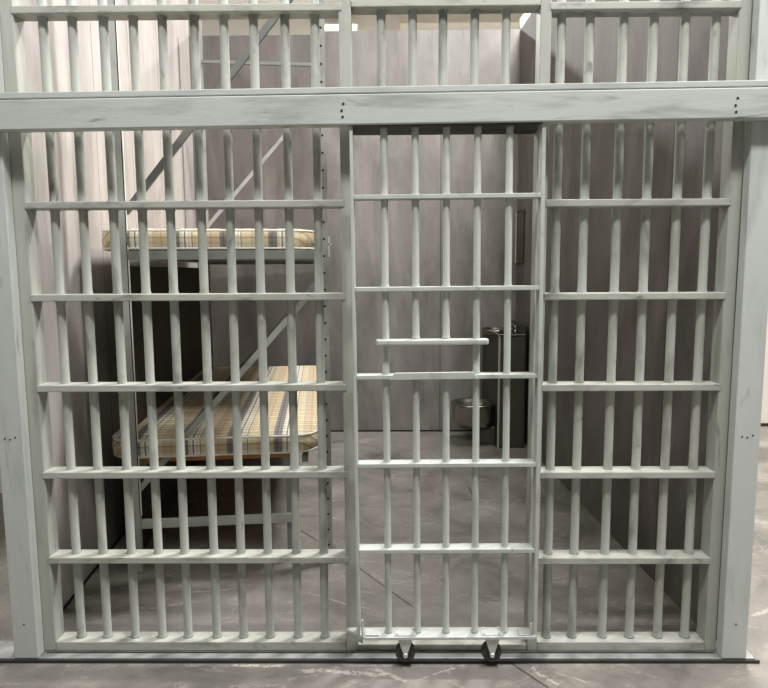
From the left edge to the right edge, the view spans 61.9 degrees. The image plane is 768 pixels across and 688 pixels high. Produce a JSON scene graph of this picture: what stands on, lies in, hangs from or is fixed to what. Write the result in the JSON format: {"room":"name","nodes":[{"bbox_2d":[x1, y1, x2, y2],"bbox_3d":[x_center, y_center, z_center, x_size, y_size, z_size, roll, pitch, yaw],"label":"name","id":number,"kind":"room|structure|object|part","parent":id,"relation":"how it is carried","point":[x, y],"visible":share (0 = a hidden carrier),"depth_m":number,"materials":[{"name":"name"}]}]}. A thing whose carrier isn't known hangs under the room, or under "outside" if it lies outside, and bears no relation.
{"room":"prison interior","nodes":[
{"label":"prison interior","id":0,"kind":"room"},
{"bbox_2d":[23,0,197,606],"bbox_3d":[-1.625,-1.142,4.148,0.055,4.400,3.522,-1,7,-5],"label":"wall","id":1,"kind":"structure","parent":0,"point":[177,30],"depth_m":3.33,"materials":[{"name":"paint"}]},
{"bbox_2d":[63,529,125,610],"bbox_3d":[-1.579,1.038,4.387,0.008,0.012,3.485,-1,7,-5],"label":"baseboard","id":2,"kind":"structure","parent":1,"relation":"attached to","point":[124,532],"depth_m":3.24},
{"bbox_2d":[187,0,337,3],"bbox_3d":[0.020,-6.112,4.832,18.000,0.100,18.200,0,7,1],"label":"ceiling","id":3,"kind":"structure","parent":0,"point":[199,1],"depth_m":13.09,"materials":[{"name":"beige paint"}]},
{"bbox_2d":[520,13,530,27],"bbox_3d":[2.407,-6.042,10.758,0.220,1.420,0.220,0,7,1],"label":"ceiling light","id":4,"kind":"object","parent":3,"relation":"hanging from","point":[525,16],"visible":0.48,"depth_m":10.75,"materials":[{"name":"white"}]},
{"bbox_2d":[188,15,398,35],"bbox_3d":[0.121,-3.615,14.179,18.000,7.000,0.200,0,7,1],"label":"wall","id":5,"kind":"structure","parent":0,"point":[365,22],"depth_m":13.73,"materials":[{"name":"beige paint"}]},
{"bbox_2d":[325,22,338,30],"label":"lamp","id":6,"kind":"object","parent":5,"relation":"attached to","point":[331,26],"depth_m":13.29,"materials":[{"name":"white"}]},
{"bbox_2d":[352,22,358,30],"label":"lamp","id":7,"kind":"object","parent":5,"relation":"attached to","point":[355,27],"depth_m":13.30,"materials":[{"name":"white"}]},
{"bbox_2d":[189,29,520,429],"bbox_3d":[-0.267,-0.981,5.942,3.020,3.655,0.055,0,7,1],"label":"wall","id":8,"kind":"structure","parent":0,"point":[367,168],"depth_m":5.90,"materials":[{"name":"paint"}]},
{"bbox_2d":[331,430,471,431],"bbox_3d":[-0.240,0.831,6.118,2.935,0.014,0.008,0,7,1],"label":"baseboard","id":9,"kind":"structure","parent":8,"relation":"attached to","point":[331,430],"depth_m":6.11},
{"bbox_2d":[0,426,767,687],"bbox_3d":[0.058,0.941,5.644,18.000,0.100,18.200,0,7,1],"label":"floor","id":10,"kind":"structure","parent":0,"point":[370,444],"depth_m":3.08,"materials":[{"name":"concrete"}]},
{"bbox_2d":[107,0,333,573],"bbox_3d":[-0.921,-0.754,4.325,1.074,3.579,2.464,-1,7,-6],"label":"bunk bed","id":11,"kind":"object","parent":10,"relation":"on","point":[188,278],"visible":0.32,"depth_m":3.32,"materials":[{"name":"metal"}]},
{"bbox_3d":[-1.399,0.504,4.420,0.048,0.064,2.296,-1,7,-6],"label":"rail","id":12,"kind":"part","parent":11,"relation":"part of","materials":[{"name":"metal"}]},
{"bbox_3d":[-1.405,-0.572,4.296,0.048,0.030,2.296,-1,7,-6],"label":"rail","id":13,"kind":"part","parent":11,"relation":"part of","materials":[{"name":"metal"}]},
{"bbox_2d":[102,229,313,250],"bbox_3d":[-0.992,-0.654,4.330,1.065,0.111,2.438,-1,7,-6],"label":"mattress","id":14,"kind":"object","parent":11,"relation":"on","point":[186,239],"visible":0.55,"depth_m":3.14,"materials":[{"name":"beige fabric"}]},
{"bbox_2d":[112,365,317,458],"bbox_3d":[-0.985,0.380,4.449,1.076,0.111,2.438,-1,7,-6],"label":"mattress","id":15,"kind":"object","parent":11,"relation":"on","point":[278,401],"visible":0.59,"depth_m":3.54,"materials":[{"name":"beige fabric"}]},
{"bbox_3d":[-0.795,-0.439,3.162,0.920,0.044,0.036,-1,7,-6],"label":"bed rail","id":16,"kind":"part","parent":11,"relation":"part of","materials":[{"name":"metal"}]},
{"bbox_3d":[-1.041,-0.711,5.530,0.920,0.044,0.036,-1,7,-6],"label":"bed rail","id":17,"kind":"part","parent":11,"relation":"part of","materials":[{"name":"metal"}]},
{"bbox_3d":[-0.500,0.870,3.382,0.028,0.564,0.030,-1,7,-6],"label":"support leg","id":18,"kind":"part","parent":11,"relation":"part of","materials":[{"name":"metal"}]},
{"bbox_3d":[-0.533,0.475,4.506,0.032,0.034,2.296,-1,7,-6],"label":"rail","id":19,"kind":"part","parent":11,"relation":"part of","materials":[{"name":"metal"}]},
{"bbox_2d":[0,0,751,650],"bbox_3d":[-0.036,-0.188,2.431,2.693,2.840,0.079,0,7,1],"label":"bars","id":20,"kind":"object","parent":10,"relation":"on","point":[13,14],"depth_m":2.43,"materials":[{"name":"paint"}]},
{"bbox_3d":[-0.733,1.207,2.600,1.165,0.038,0.076,0,7,1],"label":"rail","id":21,"kind":"part","parent":20,"relation":"part of","materials":[{"name":"metal"}]},
{"bbox_3d":[0.233,1.208,2.590,0.674,0.026,0.066,0,7,1],"label":"rail","id":22,"kind":"part","parent":20,"relation":"part of","materials":[{"name":"metal"}]},
{"bbox_3d":[0.942,1.199,2.584,0.662,0.038,0.076,0,7,1],"label":"rail","id":23,"kind":"part","parent":20,"relation":"part of","materials":[{"name":"metal"}]},
{"bbox_2d":[0,641,759,663],"bbox_3d":[-0.453,1.237,2.575,3.835,0.019,0.128,0,7,1],"label":"floor track","id":24,"kind":"object","parent":10,"relation":"on","point":[6,647],"visible":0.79,"depth_m":2.52,"materials":[{"name":"metal"}]},
{"bbox_2d":[0,30,43,657],"bbox_3d":[-1.418,-0.174,2.383,0.096,2.842,0.046,0,7,1],"label":"timber post","id":25,"kind":"object","parent":24,"relation":"on","point":[15,458],"visible":1,"depth_m":2.43,"materials":[{"name":"paint"}]},
{"bbox_2d":[0,80,767,132],"bbox_3d":[0.018,-0.833,2.243,4.201,0.164,0.051,0,7,1],"label":"header beam","id":26,"kind":"structure","parent":25,"relation":"attached to","point":[736,100],"depth_m":2.22,"materials":[{"name":"metal"}]},
{"bbox_2d":[346,122,545,661],"bbox_3d":[0.210,0.219,2.385,0.737,2.040,0.100,-1,7,1],"label":"door","id":27,"kind":"structure","parent":24,"relation":"on","point":[405,649],"depth_m":2.36,"materials":[{"name":"paint"}]},
{"bbox_3d":[0.082,1.113,2.478,0.084,0.008,0.054,-1,7,1],"label":"mounting plate","id":28,"kind":"part","parent":27,"relation":"part of","materials":[{"name":"metal"}]},
{"bbox_2d":[376,338,488,344],"bbox_3d":[0.175,-0.008,2.335,0.412,0.019,0.052,-1,7,1],"label":"handle","id":29,"kind":"object","parent":27,"relation":"attached to","point":[384,341],"depth_m":2.31,"materials":[{"name":"paint"}]},
{"bbox_3d":[0.183,0.117,2.336,0.320,0.030,0.008,-1,7,1],"label":"slot sill","id":30,"kind":"part","parent":27,"relation":"part of","materials":[{"name":"paint"}]},
{"bbox_3d":[0.220,1.122,2.481,0.737,0.012,0.072,0,7,1],"label":"plate","id":31,"kind":"part","parent":27,"relation":"part of","materials":[{"name":"metal"}]},
{"bbox_3d":[0.222,-0.783,2.277,0.661,0.026,0.084,-1,7,1],"label":"rail","id":32,"kind":"part","parent":27,"relation":"part of","materials":[{"name":"grey metal"}]},
{"bbox_3d":[0.416,1.109,2.474,0.084,0.008,0.054,-1,7,1],"label":"mounting plate","id":33,"kind":"part","parent":27,"relation":"part of","materials":[{"name":"metal"}]},
{"bbox_2d":[716,0,767,657],"bbox_3d":[1.358,-0.186,2.357,0.096,2.842,0.046,0,7,1],"label":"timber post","id":34,"kind":"object","parent":24,"relation":"on","point":[751,314],"visible":1,"depth_m":2.37,"materials":[{"name":"paint"}]},
{"bbox_2d":[451,320,526,447],"bbox_3d":[0.904,0.329,5.712,0.620,1.091,0.510,0,7,1],"label":"sink","id":35,"kind":"object","parent":10,"relation":"on","point":[491,402],"visible":0.88,"depth_m":5.52,"materials":[{"name":"silver metal"}]},
{"bbox_3d":[0.785,0.631,5.703,0.380,0.236,0.375,0,7,1],"label":"bowl","id":36,"kind":"part","parent":35,"relation":"part of","materials":[{"name":"silver metal"}]},
{"bbox_2d":[481,327,503,334],"bbox_3d":[0.984,-0.114,5.635,0.249,0.046,0.302,0,7,1],"label":"basin","id":37,"kind":"object","parent":35,"relation":"in","point":[487,330],"depth_m":5.55,"materials":[{"name":"silver metal"}]},
{"bbox_3d":[0.981,0.415,5.475,0.016,0.972,0.011,0,7,1],"label":"corner trim","id":38,"kind":"part","parent":35,"relation":"part of","materials":[{"name":"grey metal"}]},
{"bbox_2d":[495,331,525,335],"bbox_3d":[1.048,-0.104,5.661,0.302,0.016,0.510,0,7,1],"label":"countertop","id":39,"kind":"structure","parent":35,"relation":"on","point":[498,334],"depth_m":5.41,"materials":[{"name":"silver metal"}]},
{"bbox_2d":[399,13,522,29],"bbox_3d":[1.690,-6.698,12.904,2.750,0.600,0.500,0,7,1],"label":"duct","id":40,"kind":"object","parent":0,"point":[424,21],"visible":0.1,"depth_m":12.70,"materials":[{"name":"metal"}]},
{"bbox_2d":[515,0,752,640],"bbox_3d":[1.310,-0.785,4.162,0.053,3.655,3.498,-1,7,-2],"label":"wall","id":41,"kind":"structure","parent":0,"point":[606,29],"depth_m":3.41,"materials":[{"name":"paint"}]},
{"bbox_2d":[513,320,525,333],"bbox_3d":[1.190,-0.153,5.656,0.018,0.080,0.506,0,7,1],"label":"backsplash","id":42,"kind":"structure","parent":41,"relation":"attached to","point":[521,328],"depth_m":5.51,"materials":[{"name":"silver metal"}]},
{"bbox_2d":[515,209,524,263],"bbox_3d":[1.216,-0.958,5.737,0.014,0.470,0.260,-1,7,-2],"label":"wall mirror","id":43,"kind":"object","parent":41,"relation":"attached to","point":[519,237],"visible":1,"depth_m":5.72,"materials":[{"name":"silver metal"}]},
{"bbox_3d":[1.218,-0.958,5.737,0.009,0.440,0.230,-1,7,-2],"label":"glass","id":44,"kind":"part","parent":43,"relation":"part of","materials":[{"name":"mirror"}]},
{"bbox_2d":[761,317,767,422],"bbox_3d":[5.505,-0.901,6.087,7.100,3.400,0.100,0,7,1],"label":"wall","id":45,"kind":"structure","parent":0,"point":[764,414],"depth_m":6.21,"materials":[{"name":"white paint"}]}
]}

